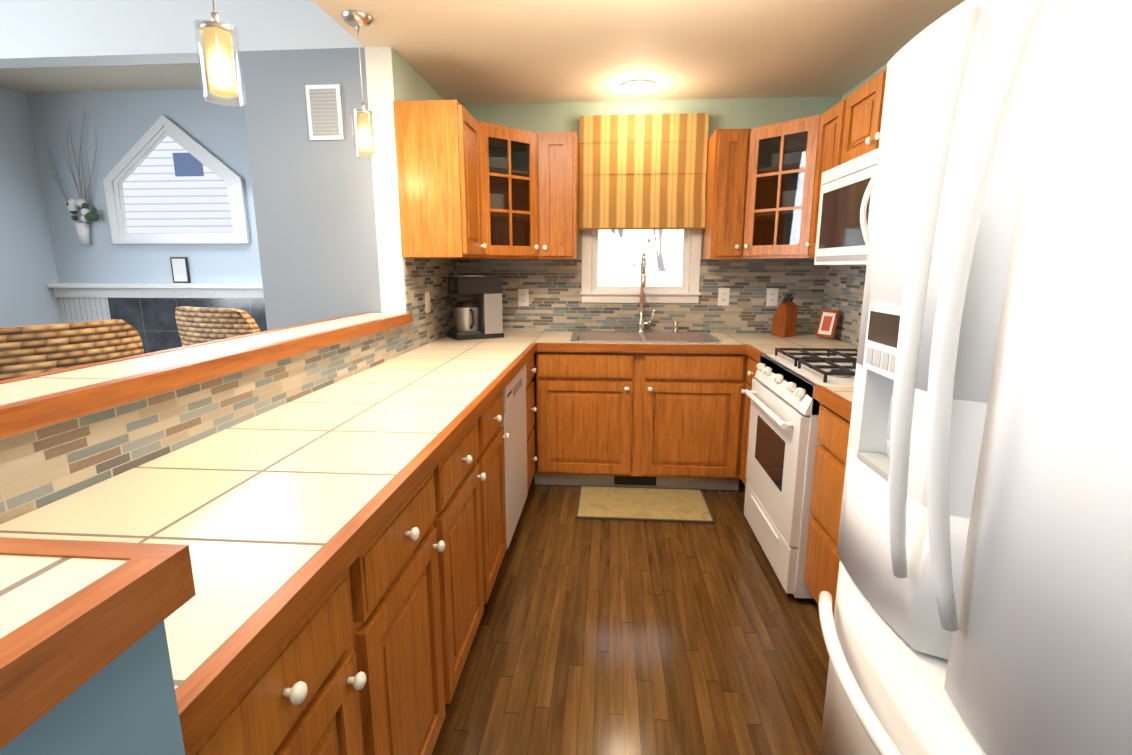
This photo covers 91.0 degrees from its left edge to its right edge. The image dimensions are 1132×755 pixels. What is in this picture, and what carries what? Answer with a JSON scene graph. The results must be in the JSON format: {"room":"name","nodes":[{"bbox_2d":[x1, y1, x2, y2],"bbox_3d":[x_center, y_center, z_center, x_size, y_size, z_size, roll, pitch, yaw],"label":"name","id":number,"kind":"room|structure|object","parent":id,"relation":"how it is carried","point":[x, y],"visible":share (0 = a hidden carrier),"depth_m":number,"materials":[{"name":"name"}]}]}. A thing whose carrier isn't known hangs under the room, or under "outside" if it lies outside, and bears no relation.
{"room":"kitchen","nodes":[
{"label":"kitchen","id":0,"kind":"room"},
{"bbox_2d":[0,86,62,326],"bbox_3d":[-4.149,-0.820,3.810,0.130,2.823,1.195,1,11,4],"label":"wall","id":1,"kind":"structure","parent":0,"point":[28,270],"depth_m":4.14,"materials":[{"name":"blue"}]},
{"bbox_2d":[0,620,184,754],"bbox_3d":[-0.680,0.727,0.534,0.663,1.074,0.140,1,11,4],"label":"wall","id":2,"kind":"structure","parent":0,"point":[124,703],"depth_m":0.44,"materials":[{"name":"blue paint"}]},
{"bbox_2d":[0,61,240,92],"bbox_3d":[-2.555,-2.055,3.502,3.317,0.120,1.325,1,11,4],"label":"ceiling","id":3,"kind":"structure","parent":0,"point":[111,77],"depth_m":3.81,"materials":[{"name":"beige paint"}]},
{"bbox_2d":[25,87,261,282],"bbox_3d":[-2.508,-0.925,4.335,3.317,2.823,0.130,1,11,4],"label":"wall","id":4,"kind":"structure","parent":0,"point":[117,126],"depth_m":4.21,"materials":[{"name":"blue paint"}]},
{"bbox_2d":[44,111,98,244],"bbox_3d":[-3.700,-1.501,4.208,0.442,0.964,0.093,1,11,4],"label":"wall decor","id":5,"kind":"object","parent":4,"relation":"attached to","point":[83,226],"visible":0.98,"depth_m":4.22,"materials":[{"name":"grey"}]},
{"bbox_2d":[59,297,110,322],"bbox_3d":[-3.822,-0.092,4.527,0.431,1.114,0.020,1,11,4],"label":"wainscot","id":6,"kind":"structure","parent":4,"relation":"attached to","point":[78,309],"depth_m":4.43,"materials":[{"name":"white wood"}]},
{"bbox_2d":[46,283,263,297],"bbox_3d":[-2.601,-0.666,4.274,2.885,0.112,0.100,1,11,4],"label":"trim","id":7,"kind":"structure","parent":4,"relation":"attached to","point":[172,290],"depth_m":4.30,"materials":[{"name":"white wood"}]},
{"bbox_2d":[170,257,190,282],"bbox_3d":[-2.994,-0.834,4.313,0.132,0.196,0.014,1,11,4],"label":"picture frame","id":8,"kind":"object","parent":7,"relation":"on","point":[180,269],"visible":0.96,"depth_m":4.31,"materials":[{"name":"black"}]},
{"bbox_2d":[103,115,249,243],"bbox_3d":[-2.955,-1.478,4.176,1.092,0.918,0.030,1,11,4],"label":"living room window","id":9,"kind":"structure","parent":4,"relation":"in","point":[166,180],"depth_m":4.20,"materials":[{"name":"white"}]},
{"bbox_2d":[0,0,381,330],"bbox_3d":[-3.095,-0.956,3.021,4.287,3.400,0.130,1,11,4],"label":"wall","id":10,"kind":"structure","parent":0,"point":[314,207],"depth_m":2.77,"materials":[{"name":"grey"}]},
{"bbox_2d":[305,84,343,139],"bbox_3d":[-1.183,-1.298,2.723,0.170,0.250,0.012,1,11,4],"label":"air vent","id":11,"kind":"object","parent":10,"relation":"in","point":[324,111],"visible":1,"depth_m":2.72,"materials":[{"name":"white metal"}]},
{"bbox_2d":[2,46,454,523],"bbox_3d":[-0.962,-0.255,2.109,0.130,2.382,3.558,1,11,4],"label":"wall","id":12,"kind":"structure","parent":0,"point":[392,74],"depth_m":2.78,"materials":[{"name":"grey paint"}]},
{"bbox_2d":[0,312,412,749],"bbox_3d":[-0.704,-0.044,1.550,0.920,0.048,2.723,1,11,4],"label":"bar","id":13,"kind":"object","parent":12,"relation":"on","point":[75,615],"visible":1,"depth_m":0.46,"materials":[{"name":"tile"}]},
{"bbox_2d":[0,258,457,523],"bbox_3d":[-0.887,-0.233,2.177,0.008,0.482,3.406,1,11,4],"label":"backsplash","id":14,"kind":"structure","parent":12,"relation":"attached to","point":[44,465],"depth_m":1.39,"materials":[{"name":"tile"}]},
{"bbox_2d":[425,292,430,312],"bbox_3d":[-0.797,-0.433,3.207,0.007,0.116,0.072,1,11,4],"label":"outlet","id":15,"kind":"object","parent":14,"relation":"attached to","point":[427,301],"visible":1,"depth_m":3.20,"materials":[{"name":"white plastic"}]},
{"bbox_2d":[393,100,495,259],"bbox_3d":[-0.631,-1.011,2.951,0.368,0.734,0.441,1,11,4],"label":"upper cabinet","id":16,"kind":"object","parent":12,"relation":"attached to","point":[445,189],"depth_m":2.76,"materials":[{"name":"brown wood"}]},
{"bbox_2d":[488,123,539,247],"bbox_3d":[-0.328,-1.097,3.232,0.297,0.643,0.297,1,11,4],"label":"upper cabinet","id":17,"kind":"object","parent":0,"relation":"attached to","point":[513,153],"depth_m":3.30,"materials":[{"name":"brown wood"}]},
{"bbox_2d":[432,476,828,754],"bbox_3d":[-1.765,0.975,2.288,7.112,0.100,9.300,1,11,4],"label":"floor","id":18,"kind":"structure","parent":0,"point":[606,637],"depth_m":2.02,"materials":[{"name":"brown wood"}]},
{"bbox_2d":[0,319,143,380],"bbox_3d":[-1.733,0.400,1.887,0.505,1.185,0.480,6,13,26],"label":"bar stool","id":19,"kind":"object","parent":18,"relation":"on","point":[30,350],"visible":0.27,"depth_m":1.68,"materials":[{"name":"wicker"}]},
{"bbox_2d":[108,298,266,353],"bbox_3d":[-2.458,-0.069,4.412,2.303,1.111,0.038,1,11,4],"label":"fireplace","id":20,"kind":"object","parent":18,"relation":"on","point":[153,321],"visible":0.06,"depth_m":4.37,"materials":[{"name":"tile"}]},
{"bbox_2d":[175,306,260,345],"bbox_3d":[-1.440,0.245,2.658,0.480,1.185,0.505,5,12,22],"label":"bar stool","id":21,"kind":"object","parent":18,"relation":"on","point":[196,325],"visible":0.19,"depth_m":2.32,"materials":[{"name":"wicker"}]},
{"bbox_2d":[180,536,383,754],"bbox_3d":[-0.686,0.765,0.852,0.603,0.871,0.455,1,11,4],"label":"base cabinet","id":22,"kind":"object","parent":18,"relation":"on","point":[306,685],"depth_m":0.82,"materials":[{"name":"brown wood"}]},
{"bbox_2d":[0,332,539,717],"bbox_3d":[-0.583,0.027,2.204,0.602,0.040,3.405,1,11,4],"label":"countertop","id":23,"kind":"structure","parent":22,"relation":"on","point":[260,504],"depth_m":1.11,"materials":[{"name":"beige tile"}]},
{"bbox_2d":[447,273,503,339],"bbox_3d":[-0.569,-0.449,3.471,0.302,0.394,0.243,-6,13,-27],"label":"coffee maker","id":24,"kind":"object","parent":23,"relation":"on","point":[479,316],"visible":1,"depth_m":3.41,"materials":[{"name":"black plastic"}]},
{"bbox_2d":[356,452,455,754],"bbox_3d":[-0.649,0.674,1.304,0.603,0.871,0.470,1,11,4],"label":"base cabinet","id":25,"kind":"object","parent":18,"relation":"on","point":[409,580],"depth_m":1.28,"materials":[{"name":"brown wood"}]},
{"bbox_2d":[436,404,491,685],"bbox_3d":[-0.612,0.581,1.769,0.603,0.871,0.480,1,11,4],"label":"base cabinet","id":26,"kind":"object","parent":18,"relation":"on","point":[465,451],"depth_m":1.76,"materials":[{"name":"brown wood"}]},
{"bbox_2d":[480,380,511,587],"bbox_3d":[-0.576,0.491,2.219,0.603,0.871,0.441,1,11,4],"label":"base cabinet","id":27,"kind":"object","parent":18,"relation":"on","point":[496,402],"depth_m":2.25,"materials":[{"name":"brown wood"}]},
{"bbox_2d":[504,356,531,536],"bbox_3d":[-0.537,0.394,2.705,0.603,0.871,0.692,1,11,4],"label":"dishwasher","id":28,"kind":"object","parent":18,"relation":"on","point":[517,379],"depth_m":2.73,"materials":[{"name":"white metal"}]},
{"bbox_2d":[528,348,551,484],"bbox_3d":[-0.459,0.293,3.209,0.678,0.871,0.344,1,11,4],"label":"base cabinet","id":29,"kind":"object","parent":18,"relation":"on","point":[539,442],"depth_m":3.31,"materials":[{"name":"brown wood"}]},
{"bbox_2d":[548,348,635,486],"bbox_3d":[0.131,0.213,3.606,0.633,0.871,0.603,1,11,4],"label":"base cabinet","id":30,"kind":"object","parent":18,"relation":"on","point":[592,391],"depth_m":3.31,"materials":[{"name":"brown wood"}]},
{"bbox_2d":[575,486,714,523],"bbox_3d":[0.443,0.729,3.228,0.752,0.012,0.450,1,11,4],"label":"kitchen mat","id":31,"kind":"object","parent":18,"relation":"on","point":[644,504],"visible":0.96,"depth_m":3.19,"materials":[{"name":"brown fabric"}]},
{"bbox_2d":[632,348,747,489],"bbox_3d":[0.760,0.229,3.531,0.633,0.871,0.658,1,11,4],"label":"base cabinet","id":32,"kind":"object","parent":18,"relation":"on","point":[684,395],"depth_m":3.27,"materials":[{"name":"brown wood"}]},
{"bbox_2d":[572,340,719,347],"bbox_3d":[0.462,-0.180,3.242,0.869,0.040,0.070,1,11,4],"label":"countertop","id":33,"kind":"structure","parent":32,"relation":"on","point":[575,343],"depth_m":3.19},
{"bbox_2d":[532,332,857,355],"bbox_3d":[0.734,-0.196,3.319,1.846,0.040,0.933,1,11,4],"label":"countertop","id":34,"kind":"structure","parent":32,"relation":"on","point":[760,343],"depth_m":3.27,"materials":[{"name":"beige tile"}]},
{"bbox_2d":[636,252,654,331],"bbox_3d":[0.525,-0.547,3.608,0.122,0.521,0.198,1,11,4],"label":"faucet","id":35,"kind":"object","parent":34,"relation":"on","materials":[{"name":"silver metal"}]},
{"bbox_2d":[568,331,723,343],"bbox_3d":[0.484,-0.161,3.537,0.894,0.207,0.528,1,11,4],"label":"sink","id":36,"kind":"object","parent":34,"relation":"in","point":[620,337],"depth_m":3.68,"materials":[{"name":"silver metal"}]},
{"bbox_2d":[771,293,797,336],"bbox_3d":[1.397,-0.402,3.549,0.090,0.272,0.120,-4,12,-20],"label":"knife block","id":37,"kind":"object","parent":34,"relation":"on","point":[784,320],"visible":1,"depth_m":3.51,"materials":[{"name":"brown wood"}]},
{"bbox_2d":[815,309,840,338],"bbox_3d":[1.590,-0.323,3.377,0.050,0.177,0.130,-5,12,-23],"label":"framed picture","id":38,"kind":"object","parent":34,"relation":"on","point":[827,324],"visible":0.98,"depth_m":3.37,"materials":[{"name":"brown wood"}]},
{"bbox_2d":[724,352,819,489],"bbox_3d":[1.282,0.320,3.076,0.678,0.871,0.342,1,11,4],"label":"base cabinet","id":39,"kind":"object","parent":18,"relation":"on","point":[744,364],"depth_m":3.22,"materials":[{"name":"brown wood"}]},
{"bbox_2d":[744,348,857,598],"bbox_3d":[1.229,0.353,2.518,0.713,0.970,0.756,1,11,4],"label":"gas range","id":40,"kind":"object","parent":18,"relation":"on","point":[783,441],"visible":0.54,"depth_m":2.36,"materials":[{"name":"white metal"}]},
{"bbox_2d":[803,392,850,617],"bbox_3d":[1.217,0.575,1.799,0.603,0.871,0.723,1,11,4],"label":"base cabinet","id":41,"kind":"object","parent":18,"relation":"on","point":[822,560],"depth_m":1.99,"materials":[{"name":"brown wood"}]},
{"bbox_2d":[820,386,853,411],"bbox_3d":[1.229,0.127,1.709,0.602,0.040,0.723,1,11,4],"label":"countertop","id":42,"kind":"structure","parent":41,"relation":"on","point":[843,395],"depth_m":1.95,"materials":[{"name":"beige tile"}]},
{"bbox_2d":[818,0,1131,754],"bbox_3d":[0.989,0.286,0.914,0.932,1.790,0.909,1,11,4],"label":"refrigerator","id":43,"kind":"object","parent":18,"relation":"on","point":[983,603],"visible":1,"depth_m":0.81,"materials":[{"name":"white metal"}]},
{"bbox_2d":[312,0,965,104],"bbox_3d":[0.224,-1.191,0.410,2.725,0.120,6.588,1,11,4],"label":"ceiling","id":44,"kind":"structure","parent":0,"point":[465,52],"depth_m":2.61,"materials":[{"name":"beige paint"}]},
{"bbox_2d":[193,0,244,105],"bbox_3d":[-0.949,-1.050,1.487,0.124,0.576,0.124,1,11,4],"label":"pendant light","id":45,"kind":"object","parent":44,"relation":"hanging from","point":[219,63],"visible":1,"depth_m":1.50,"materials":[{"name":"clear glass"}]},
{"bbox_2d":[341,10,378,159],"bbox_3d":[-0.876,-1.240,2.387,0.124,0.558,0.124,1,11,4],"label":"pendant light","id":46,"kind":"object","parent":44,"relation":"hanging from","point":[358,20],"visible":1,"depth_m":2.38,"materials":[{"name":"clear glass"}]},
{"bbox_2d":[621,80,655,92],"bbox_3d":[0.417,-1.672,3.216,0.200,0.034,0.200,1,11,4],"label":"recessed light","id":47,"kind":"object","parent":44,"relation":"in","point":[636,86],"visible":0.98,"depth_m":3.17,"materials":[{"name":"white glass"}]},
{"bbox_2d":[463,96,841,333],"bbox_3d":[0.477,-0.646,3.807,2.725,2.482,0.140,1,11,4],"label":"wall","id":48,"kind":"structure","parent":0,"point":[741,113],"depth_m":3.52,"materials":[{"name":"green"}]},
{"bbox_2d":[528,132,578,258],"bbox_3d":[-0.072,-1.120,3.492,0.281,0.734,0.368,1,11,4],"label":"upper cabinet","id":49,"kind":"object","parent":48,"relation":"attached to","point":[559,151],"depth_m":3.36,"materials":[{"name":"brown wood"}]},
{"bbox_2d":[580,229,701,302],"bbox_3d":[0.499,-0.988,3.686,0.802,0.972,0.110,1,11,4],"label":"kitchen window","id":50,"kind":"structure","parent":48,"relation":"in","point":[652,294],"depth_m":3.73,"materials":[{"name":"white"}]},
{"bbox_2d":[456,260,825,333],"bbox_3d":[0.471,-0.548,3.752,2.449,0.482,0.008,1,11,4],"label":"backsplash","id":51,"kind":"structure","parent":48,"relation":"attached to","point":[554,287],"depth_m":3.75,"materials":[{"name":"tile"}]},
{"bbox_2d":[518,289,528,305],"bbox_3d":[-0.291,-0.547,3.804,0.072,0.116,0.008,1,11,4],"label":"electrical outlet","id":52,"kind":"object","parent":51,"relation":"attached to","point":[523,297],"visible":1,"depth_m":3.80,"materials":[{"name":"white plastic"}]},
{"bbox_2d":[718,288,729,305],"bbox_3d":[1.049,-0.536,3.699,0.072,0.116,0.008,1,11,4],"label":"electrical outlet","id":53,"kind":"object","parent":51,"relation":"attached to","point":[723,296],"visible":1,"depth_m":3.70,"materials":[{"name":"white plastic"}]},
{"bbox_2d":[766,288,777,305],"bbox_3d":[1.363,-0.531,3.675,0.072,0.116,0.008,1,11,4],"label":"electrical outlet","id":54,"kind":"object","parent":51,"relation":"attached to","point":[772,297],"visible":1,"depth_m":3.67,"materials":[{"name":"white plastic"}]},
{"bbox_2d":[579,113,708,229],"bbox_3d":[0.486,-1.302,3.542,0.806,0.697,0.084,1,11,4],"label":"blind","id":55,"kind":"object","parent":48,"relation":"attached to","point":[643,172],"visible":0.98,"depth_m":3.54,"materials":[{"name":"fabric"}]},
{"bbox_2d":[702,128,755,258],"bbox_3d":[1.004,-1.103,3.409,0.244,0.734,0.368,1,11,4],"label":"upper cabinet","id":56,"kind":"object","parent":48,"relation":"attached to","point":[727,149],"depth_m":3.29,"materials":[{"name":"brown wood"}]},
{"bbox_2d":[744,117,807,247],"bbox_3d":[1.198,-1.073,3.114,0.297,0.643,0.297,1,11,4],"label":"upper cabinet","id":57,"kind":"object","parent":0,"relation":"attached to","point":[777,153],"depth_m":3.18,"materials":[{"name":"brown wood"}]},
{"bbox_2d":[827,63,887,342],"bbox_3d":[1.512,0.020,0.482,0.130,2.482,6.458,1,11,4],"label":"wall","id":58,"kind":"structure","parent":0,"point":[874,74],"depth_m":3.15,"materials":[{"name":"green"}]},
{"bbox_2d":[792,99,843,258],"bbox_3d":[1.453,-0.985,2.818,0.368,0.734,0.384,1,11,4],"label":"upper cabinet","id":59,"kind":"object","parent":58,"relation":"attached to","point":[823,129],"depth_m":2.93,"materials":[{"name":"brown wood"}]},
{"bbox_2d":[822,266,865,345],"bbox_3d":[1.600,-0.270,2.472,0.008,0.440,2.425,1,11,4],"label":"backsplash","id":60,"kind":"structure","parent":58,"relation":"attached to","point":[844,285],"depth_m":3.30,"materials":[{"name":"tile"}]},
{"bbox_2d":[836,79,871,165],"bbox_3d":[1.440,-1.097,2.371,0.330,0.339,0.449,1,11,4],"label":"upper cabinet","id":61,"kind":"object","parent":58,"relation":"attached to","point":[854,118],"depth_m":2.48,"materials":[{"name":"brown wood"}]},
{"bbox_2d":[814,148,878,264],"bbox_3d":[1.356,-0.686,2.300,0.458,0.428,0.756,1,11,4],"label":"over-the-range microwave","id":62,"kind":"object","parent":61,"relation":"attached to","point":[845,210],"visible":0.21,"depth_m":2.35,"materials":[{"name":"white"}]},
{"bbox_2d":[864,68,886,153],"bbox_3d":[1.415,-1.035,2.065,0.330,0.339,0.449,1,11,4],"label":"upper cabinet","id":63,"kind":"object","parent":58,"relation":"attached to","point":[876,97],"depth_m":2.28,"materials":[{"name":"brown wood"}]},
{"label":"outside","id":64,"kind":"structure","parent":0,"visible":0},
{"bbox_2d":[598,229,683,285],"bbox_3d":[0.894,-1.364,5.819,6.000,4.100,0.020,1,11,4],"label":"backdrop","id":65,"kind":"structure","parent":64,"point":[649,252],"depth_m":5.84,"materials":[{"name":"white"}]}
]}

